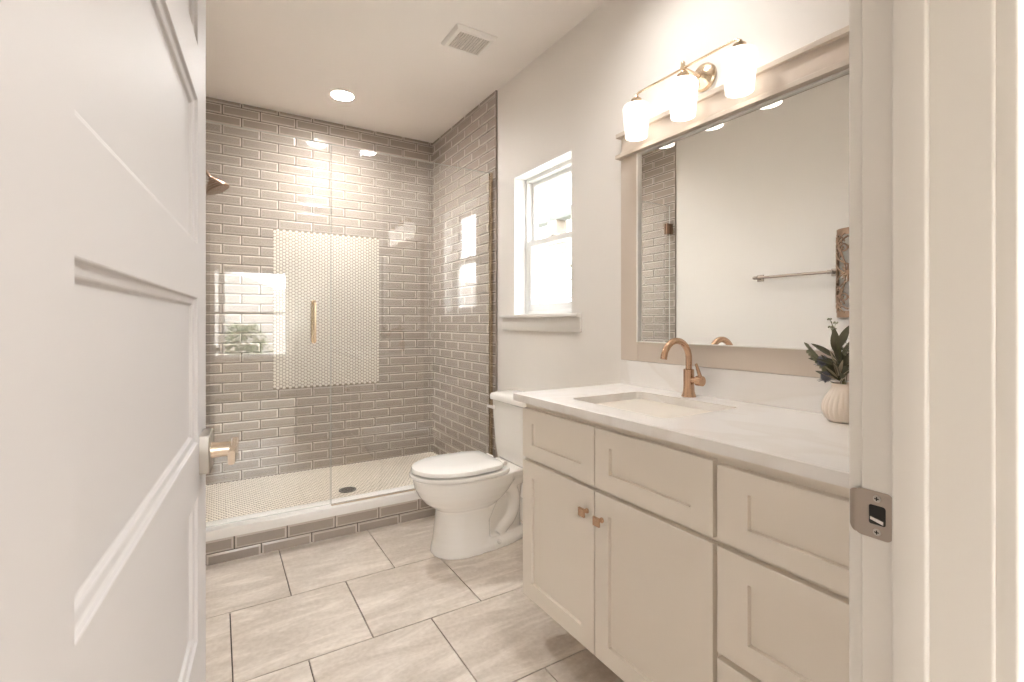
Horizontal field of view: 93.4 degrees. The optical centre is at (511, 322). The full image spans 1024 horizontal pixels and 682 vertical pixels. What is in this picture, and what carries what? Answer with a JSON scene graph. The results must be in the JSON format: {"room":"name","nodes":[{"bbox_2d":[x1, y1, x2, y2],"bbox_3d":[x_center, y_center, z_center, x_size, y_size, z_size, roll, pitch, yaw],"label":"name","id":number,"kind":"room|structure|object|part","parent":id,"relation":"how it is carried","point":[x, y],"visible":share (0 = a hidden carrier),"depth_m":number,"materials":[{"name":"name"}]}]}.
{"room":"bathroom","nodes":[
{"label":"bathroom","id":0,"kind":"room"},
{"bbox_2d":[206,97,432,484],"bbox_3d":[-1.472,-0.170,3.744,1.788,2.740,0.144,0,0,-31],"label":"wall","id":1,"kind":"structure","parent":0,"point":[297,222],"depth_m":3.65,"materials":[{"name":"beige tile"}]},
{"bbox_3d":[-1.409,-0.096,3.710,0.772,1.173,0.010,0,0,-31],"label":"mosaic panel","id":2,"kind":"part","parent":1,"relation":"part of","materials":[{"name":"white tile"}]},
{"bbox_2d":[206,452,437,521],"bbox_3d":[-1.189,1.157,3.281,1.788,0.096,0.969,0,0,-31],"label":"floor","id":3,"kind":"structure","parent":0,"point":[231,499],"depth_m":3.26,"materials":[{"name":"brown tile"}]},
{"bbox_2d":[339,487,355,492],"bbox_3d":[-1.089,1.108,3.195,0.112,0.004,0.112,0,0,-31],"label":"shower drain","id":4,"kind":"object","parent":3,"relation":"on","point":[345,489],"visible":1,"depth_m":3.19,"materials":[{"name":"grey metal"}]},
{"bbox_2d":[206,0,605,142],"bbox_3d":[-0.494,-1.600,2.161,2.088,0.120,3.865,0,0,-31],"label":"ceiling","id":5,"kind":"structure","parent":0,"point":[286,56],"depth_m":2.75,"materials":[{"name":"white paint"}]},
{"bbox_2d":[329,89,354,100],"bbox_3d":[-1.151,-1.537,3.272,0.168,0.006,0.168,0,0,-31],"label":"recessed light","id":6,"kind":"object","parent":5,"relation":"in","point":[338,94],"visible":1,"depth_m":3.27,"materials":[{"name":"white plastic"}]},
{"bbox_2d":[441,23,497,56],"bbox_3d":[-0.234,-1.530,2.635,0.239,0.020,0.210,0,0,-31],"label":"exhaust fan","id":7,"kind":"object","parent":5,"relation":"attached to","point":[462,38],"visible":1,"depth_m":2.61,"materials":[{"name":"white plastic"}]},
{"bbox_2d":[448,32,489,54],"bbox_3d":[-0.234,-1.524,2.635,0.185,0.005,0.154,0,0,-31],"label":"grille","id":8,"kind":"object","parent":7,"relation":"attached to","point":[472,43],"depth_m":2.62,"materials":[{"name":"beige plastic"}]},
{"bbox_2d":[206,515,623,681],"bbox_3d":[-0.494,1.250,2.161,2.088,0.100,3.865,0,0,-31],"label":"floor","id":9,"kind":"structure","parent":0,"point":[373,605],"depth_m":1.95,"materials":[{"name":"brown tile"}]},
{"bbox_2d":[409,390,525,559],"bbox_3d":[-0.190,0.804,2.631,0.748,0.792,0.418,0,0,-31],"label":"toilet","id":10,"kind":"object","parent":9,"relation":"on","point":[474,496],"visible":0.92,"depth_m":2.50,"materials":[{"name":"white ceramic"}]},
{"bbox_3d":[-0.305,0.751,2.561,0.463,0.034,0.378,0,0,-31],"label":"seat lid","id":11,"kind":"part","parent":10,"relation":"part of","materials":[{"name":"white ceramic"}]},
{"bbox_3d":[-0.291,0.783,2.569,0.511,0.020,0.392,0,0,-31],"label":"seat","id":12,"kind":"part","parent":10,"relation":"part of","materials":[{"name":"white ceramic"}]},
{"bbox_3d":[-0.196,0.999,2.628,0.699,0.402,0.374,0,0,-31],"label":"bowl","id":13,"kind":"part","parent":10,"relation":"part of","materials":[{"name":"white ceramic"}]},
{"bbox_3d":[0.042,0.432,2.772,0.205,0.049,0.418,0,0,-31],"label":"tank lid","id":14,"kind":"part","parent":10,"relation":"part of","materials":[{"name":"white ceramic"}]},
{"bbox_3d":[0.043,0.628,2.773,0.181,0.340,0.392,0,0,-31],"label":"tank","id":15,"kind":"part","parent":10,"relation":"part of","materials":[{"name":"white ceramic"}]},
{"bbox_2d":[523,399,848,681],"bbox_3d":[0.599,0.753,1.474,0.585,0.893,1.288,0,0,-31],"label":"vanity cabinet","id":16,"kind":"object","parent":9,"relation":"on","point":[666,561],"visible":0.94,"depth_m":1.26,"materials":[{"name":"beige paint"}]},
{"bbox_3d":[0.158,0.425,1.708,0.020,0.186,0.417,0,0,-31],"label":"false drawer","id":17,"kind":"part","parent":16,"relation":"part of","materials":[{"name":"beige paint"}]},
{"bbox_3d":[0.158,0.792,1.708,0.020,0.520,0.417,0,0,-31],"label":"cabinet door","id":18,"kind":"part","parent":16,"relation":"part of","materials":[{"name":"beige paint"}]},
{"bbox_3d":[0.230,0.606,1.545,0.028,0.027,0.027,0,0,-31],"label":"knob","id":19,"kind":"part","parent":16,"relation":"part of","materials":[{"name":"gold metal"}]},
{"bbox_3d":[0.266,0.612,1.485,0.028,0.027,0.027,0,0,-31],"label":"knob","id":20,"kind":"part","parent":16,"relation":"part of","materials":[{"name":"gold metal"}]},
{"bbox_3d":[0.380,0.425,1.345,0.020,0.186,0.425,0,0,-31],"label":"false drawer","id":21,"kind":"part","parent":16,"relation":"part of","materials":[{"name":"beige paint"}]},
{"bbox_3d":[0.380,0.792,1.345,0.020,0.520,0.425,0,0,-31],"label":"cabinet door","id":22,"kind":"part","parent":16,"relation":"part of","materials":[{"name":"beige paint"}]},
{"bbox_2d":[513,360,848,487],"bbox_3d":[0.604,0.238,1.490,0.592,0.137,1.330,0,0,-31],"label":"countertop","id":23,"kind":"structure","parent":16,"relation":"on","point":[771,420],"depth_m":1.46,"materials":[{"name":"white stone"}]},
{"bbox_2d":[660,338,705,397],"bbox_3d":[0.621,0.167,1.761,0.175,0.222,0.091,0,0,-31],"label":"faucet","id":24,"kind":"object","parent":23,"relation":"on","point":[689,380],"visible":1,"depth_m":1.79,"materials":[{"name":"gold metal"}]},
{"bbox_3d":[0.605,0.120,1.774,0.160,0.127,0.024,0,0,-31],"label":"spout","id":25,"kind":"part","parent":24,"relation":"part of","materials":[{"name":"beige metal"}]},
{"bbox_3d":[0.683,0.182,1.768,0.017,0.062,0.036,0,0,-31],"label":"handle lever","id":26,"kind":"part","parent":24,"relation":"part of","materials":[{"name":"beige metal"}]},
{"bbox_2d":[821,382,848,423],"bbox_3d":[0.931,0.224,1.350,0.114,0.107,0.114,0,0,-31],"label":"vase","id":27,"kind":"object","parent":23,"relation":"on","point":[835,404],"visible":0.58,"depth_m":1.33,"materials":[{"name":"beige ceramic"}]},
{"bbox_2d":[804,342,840,383],"bbox_3d":[0.893,0.153,1.382,0.016,0.189,0.102,0,0,-42],"label":"leaf sprig","id":28,"kind":"object","parent":27,"relation":"in","point":[811,352],"visible":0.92,"depth_m":1.40,"materials":[{"name":"green plant"}]},
{"bbox_2d":[813,355,841,381],"bbox_3d":[0.897,0.171,1.369,0.043,0.155,0.073,0,0,-31],"label":"flower","id":29,"kind":"object","parent":27,"relation":"in","point":[819,362],"visible":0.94,"depth_m":1.38,"materials":[{"name":"blue plant"}]},
{"bbox_2d":[808,326,848,366],"bbox_3d":[0.911,0.128,1.360,0.121,0.240,0.071,0,0,23],"label":"leafy sprig","id":30,"kind":"object","parent":27,"relation":"in","point":[842,338],"visible":0.67,"depth_m":1.36,"materials":[{"name":"green plant"}]},
{"bbox_2d":[818,371,842,383],"bbox_3d":[0.900,0.193,1.367,0.043,0.111,0.065,0,0,-31],"label":"flower","id":31,"kind":"object","parent":27,"relation":"in","point":[824,378],"visible":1,"depth_m":1.37,"materials":[{"name":"blue plant"}]},
{"bbox_2d":[816,349,848,383],"bbox_3d":[0.925,0.157,1.358,0.109,0.181,0.137,0,0,-31],"label":"leafy sprig","id":32,"kind":"object","parent":27,"relation":"in","point":[845,359],"visible":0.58,"depth_m":1.34,"materials":[{"name":"green plant"}]},
{"bbox_2d":[827,318,839,360],"bbox_3d":[0.916,0.118,1.365,0.014,0.261,0.045,0,0,-31],"label":"sprig","id":33,"kind":"object","parent":27,"relation":"in","point":[834,322],"visible":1,"depth_m":1.37,"materials":[{"name":"green plant"}]},
{"bbox_3d":[0.603,0.925,0.980,0.020,0.253,0.409,0,0,-31],"label":"drawer","id":34,"kind":"part","parent":16,"relation":"part of","materials":[{"name":"beige paint"}]},
{"bbox_3d":[0.603,0.658,0.980,0.020,0.253,0.409,0,0,-31],"label":"drawer","id":35,"kind":"part","parent":16,"relation":"part of","materials":[{"name":"beige paint"}]},
{"bbox_3d":[0.603,0.428,0.980,0.020,0.180,0.409,0,0,-31],"label":"drawer","id":36,"kind":"part","parent":16,"relation":"part of","materials":[{"name":"beige paint"}]},
{"bbox_2d":[432,0,848,497],"bbox_3d":[0.321,-0.170,2.659,0.168,2.740,3.865,0,0,-31],"label":"wall","id":37,"kind":"structure","parent":0,"point":[573,96],"depth_m":2.56,"materials":[{"name":"white paint"}]},
{"bbox_2d":[206,484,434,565],"bbox_3d":[-0.903,1.117,2.812,1.788,0.177,0.142,0,0,-31],"label":"shower curb","id":38,"kind":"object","parent":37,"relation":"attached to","point":[251,537],"depth_m":2.63,"materials":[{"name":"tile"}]},
{"bbox_2d":[331,144,492,505],"bbox_3d":[-0.575,0.013,2.976,1.032,2.030,0.020,0,0,-31],"label":"shower door frame","id":39,"kind":"structure","parent":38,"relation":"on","point":[490,173],"depth_m":3.23,"materials":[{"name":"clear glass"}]},
{"bbox_3d":[-0.103,-0.245,3.205,0.013,2.590,0.006,0,0,-31],"label":"edge trim","id":40,"kind":"part","parent":37,"relation":"part of","materials":[{"name":"beige tile"}]},
{"bbox_2d":[520,497,522,520],"bbox_3d":[0.192,1.135,2.721,0.014,0.130,1.125,0,0,-31],"label":"baseboard","id":41,"kind":"structure","parent":37,"relation":"attached to","point":[521,498],"depth_m":2.93,"materials":[{"name":"white paint"}]},
{"bbox_2d":[499,313,581,331],"bbox_3d":[0.171,0.002,2.817,0.115,0.097,0.799,0,0,-31],"label":"trim","id":42,"kind":"structure","parent":37,"relation":"attached to","point":[562,322],"depth_m":2.71,"materials":[{"name":"white paint"}]},
{"bbox_2d":[514,150,571,314],"bbox_3d":[0.230,-0.477,2.821,0.155,0.861,0.580,0,0,-31],"label":"window","id":43,"kind":"structure","parent":37,"relation":"in","point":[526,184],"depth_m":3.03,"materials":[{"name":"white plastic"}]},
{"bbox_3d":[0.253,-0.291,2.834,0.028,0.433,0.524,0,0,-31],"label":"sash","id":44,"kind":"part","parent":43,"relation":"part of","materials":[{"name":"glass"}]},
{"bbox_3d":[0.276,-0.675,2.849,0.027,0.410,0.524,0,0,-31],"label":"sash","id":45,"kind":"part","parent":43,"relation":"part of","materials":[{"name":"glass"}]},
{"bbox_2d":[623,38,757,140],"bbox_3d":[0.658,-0.877,1.822,0.154,0.216,0.574,0,0,-31],"label":"vanity light","id":46,"kind":"object","parent":37,"relation":"attached to","point":[739,62],"visible":1,"depth_m":1.77,"materials":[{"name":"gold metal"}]},
{"bbox_3d":[0.517,-0.839,2.009,0.109,0.140,0.109,0,0,-31],"label":"lamp shade","id":47,"kind":"part","parent":46,"relation":"part of","materials":[{"name":"white glass"}]},
{"bbox_3d":[0.640,-0.839,1.807,0.109,0.140,0.109,0,0,-31],"label":"lamp shade","id":48,"kind":"part","parent":46,"relation":"part of","materials":[{"name":"white glass"}]},
{"bbox_3d":[0.675,-0.942,1.817,0.076,0.030,0.013,0,0,-15],"label":"support arm","id":49,"kind":"part","parent":46,"relation":"part of","materials":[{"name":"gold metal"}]},
{"bbox_3d":[0.722,-0.933,1.833,0.034,0.104,0.104,0,0,-31],"label":"wall plate","id":50,"kind":"part","parent":46,"relation":"part of","materials":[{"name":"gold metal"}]},
{"bbox_3d":[0.760,-0.839,1.612,0.109,0.140,0.109,0,0,-31],"label":"lamp shade","id":51,"kind":"part","parent":46,"relation":"part of","materials":[{"name":"white glass"}]},
{"bbox_2d":[615,25,848,379],"bbox_3d":[0.833,-0.342,1.637,0.048,1.021,1.326,0,0,-31],"label":"wall mirror","id":52,"kind":"object","parent":37,"relation":"attached to","point":[735,214],"visible":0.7,"depth_m":1.68,"materials":[{"name":"clear mirror"}]},
{"bbox_2d":[620,360,848,413],"bbox_3d":[0.848,0.224,1.638,0.020,0.108,1.330,0,0,-31],"label":"backsplash","id":53,"kind":"structure","parent":37,"relation":"attached to","point":[803,393],"depth_m":1.69,"materials":[{"name":"white stone"}]},
{"bbox_3d":[0.473,-0.170,0.558,1.788,2.740,0.120,0,0,-31],"label":"wall","id":54,"kind":"structure","parent":0,"visible":0},
{"bbox_2d":[0,0,238,681],"bbox_3d":[-0.390,0.179,0.555,0.155,2.018,0.781,0,0,-31],"label":"door","id":55,"kind":"structure","parent":54,"relation":"in","point":[107,449],"depth_m":0.37,"materials":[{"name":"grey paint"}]},
{"bbox_3d":[-0.495,0.224,0.832,0.046,0.030,0.096,0,0,-31],"label":"lever","id":56,"kind":"part","parent":55,"relation":"part of","materials":[{"name":"gold metal"}]},
{"bbox_2d":[849,0,1023,681],"bbox_3d":[0.137,0.133,0.352,0.966,2.135,0.156,0,0,-31],"label":"trim","id":57,"kind":"structure","parent":54,"relation":"attached to","point":[936,87],"depth_m":0.54,"materials":[{"name":"white paint"}]},
{"bbox_3d":[0.101,0.133,0.411,0.966,2.135,0.017,0,0,-31],"label":"casing","id":58,"kind":"part","parent":57,"relation":"part of","materials":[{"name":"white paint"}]},
{"bbox_3d":[0.445,0.237,0.600,0.008,0.058,0.050,0,0,-23],"label":"strike plate","id":59,"kind":"part","parent":57,"relation":"part of","materials":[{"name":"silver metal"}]},
{"bbox_3d":[0.172,0.133,0.293,0.966,2.135,0.019,0,0,-31],"label":"casing","id":60,"kind":"part","parent":57,"relation":"part of","materials":[{"name":"white paint"}]},
{"bbox_3d":[-1.320,-0.170,1.657,0.153,2.740,3.865,0,0,-31],"label":"wall","id":61,"kind":"structure","parent":0,"visible":0},
{"bbox_2d":[206,170,228,194],"bbox_3d":[-1.830,-0.870,2.879,0.250,0.205,0.135,0,0,-31],"label":"sprayer","id":62,"kind":"object","parent":61,"relation":"attached to","point":[214,186],"visible":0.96,"depth_m":2.88,"materials":[{"name":"brown metal"}]},
{"bbox_2d":[206,121,328,526],"bbox_3d":[-1.329,0.009,2.516,0.728,2.019,0.109,0,0,-31],"label":"shower door","id":63,"kind":"structure","parent":61,"relation":"attached to","point":[313,302],"depth_m":2.62,"materials":[{"name":"clear glass"}]},
{"bbox_3d":[-1.109,-0.003,2.685,0.024,0.239,0.050,0,0,-31],"label":"pull handle","id":64,"kind":"part","parent":63,"relation":"part of","materials":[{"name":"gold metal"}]},
{"bbox_3d":[-1.078,-0.003,2.634,0.024,0.239,0.050,0,0,-31],"label":"pull handle","id":65,"kind":"part","parent":63,"relation":"part of","materials":[{"name":"gold metal"}]},
{"label":"outside","id":66,"kind":"structure","parent":0,"visible":0},
{"bbox_3d":[0.000,1.725,0.000,120.000,0.150,120.000,0,0,-31],"label":"ground","id":67,"kind":"structure","parent":66,"visible":0},
{"bbox_2d":[548,219,566,301],"bbox_3d":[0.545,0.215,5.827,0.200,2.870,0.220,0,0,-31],"label":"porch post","id":68,"kind":"object","parent":67,"relation":"on","point":[557,253],"visible":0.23,"depth_m":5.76,"materials":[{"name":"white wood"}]},
{"bbox_2d":[538,204,570,228],"bbox_3d":[0.383,-1.280,6.091,0.160,0.120,9.000,0,0,-31],"label":"beam","id":69,"kind":"structure","parent":68,"relation":"on","point":[563,213],"depth_m":5.74,"materials":[{"name":"white"}]},
{"bbox_2d":[567,258,570,300],"bbox_3d":[2.131,-0.317,16.518,1.890,3.944,1.931,0,0,-31],"label":"shrub","id":70,"kind":"object","parent":67,"relation":"on","point":[569,265],"visible":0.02,"depth_m":16.44,"materials":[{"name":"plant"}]}
]}

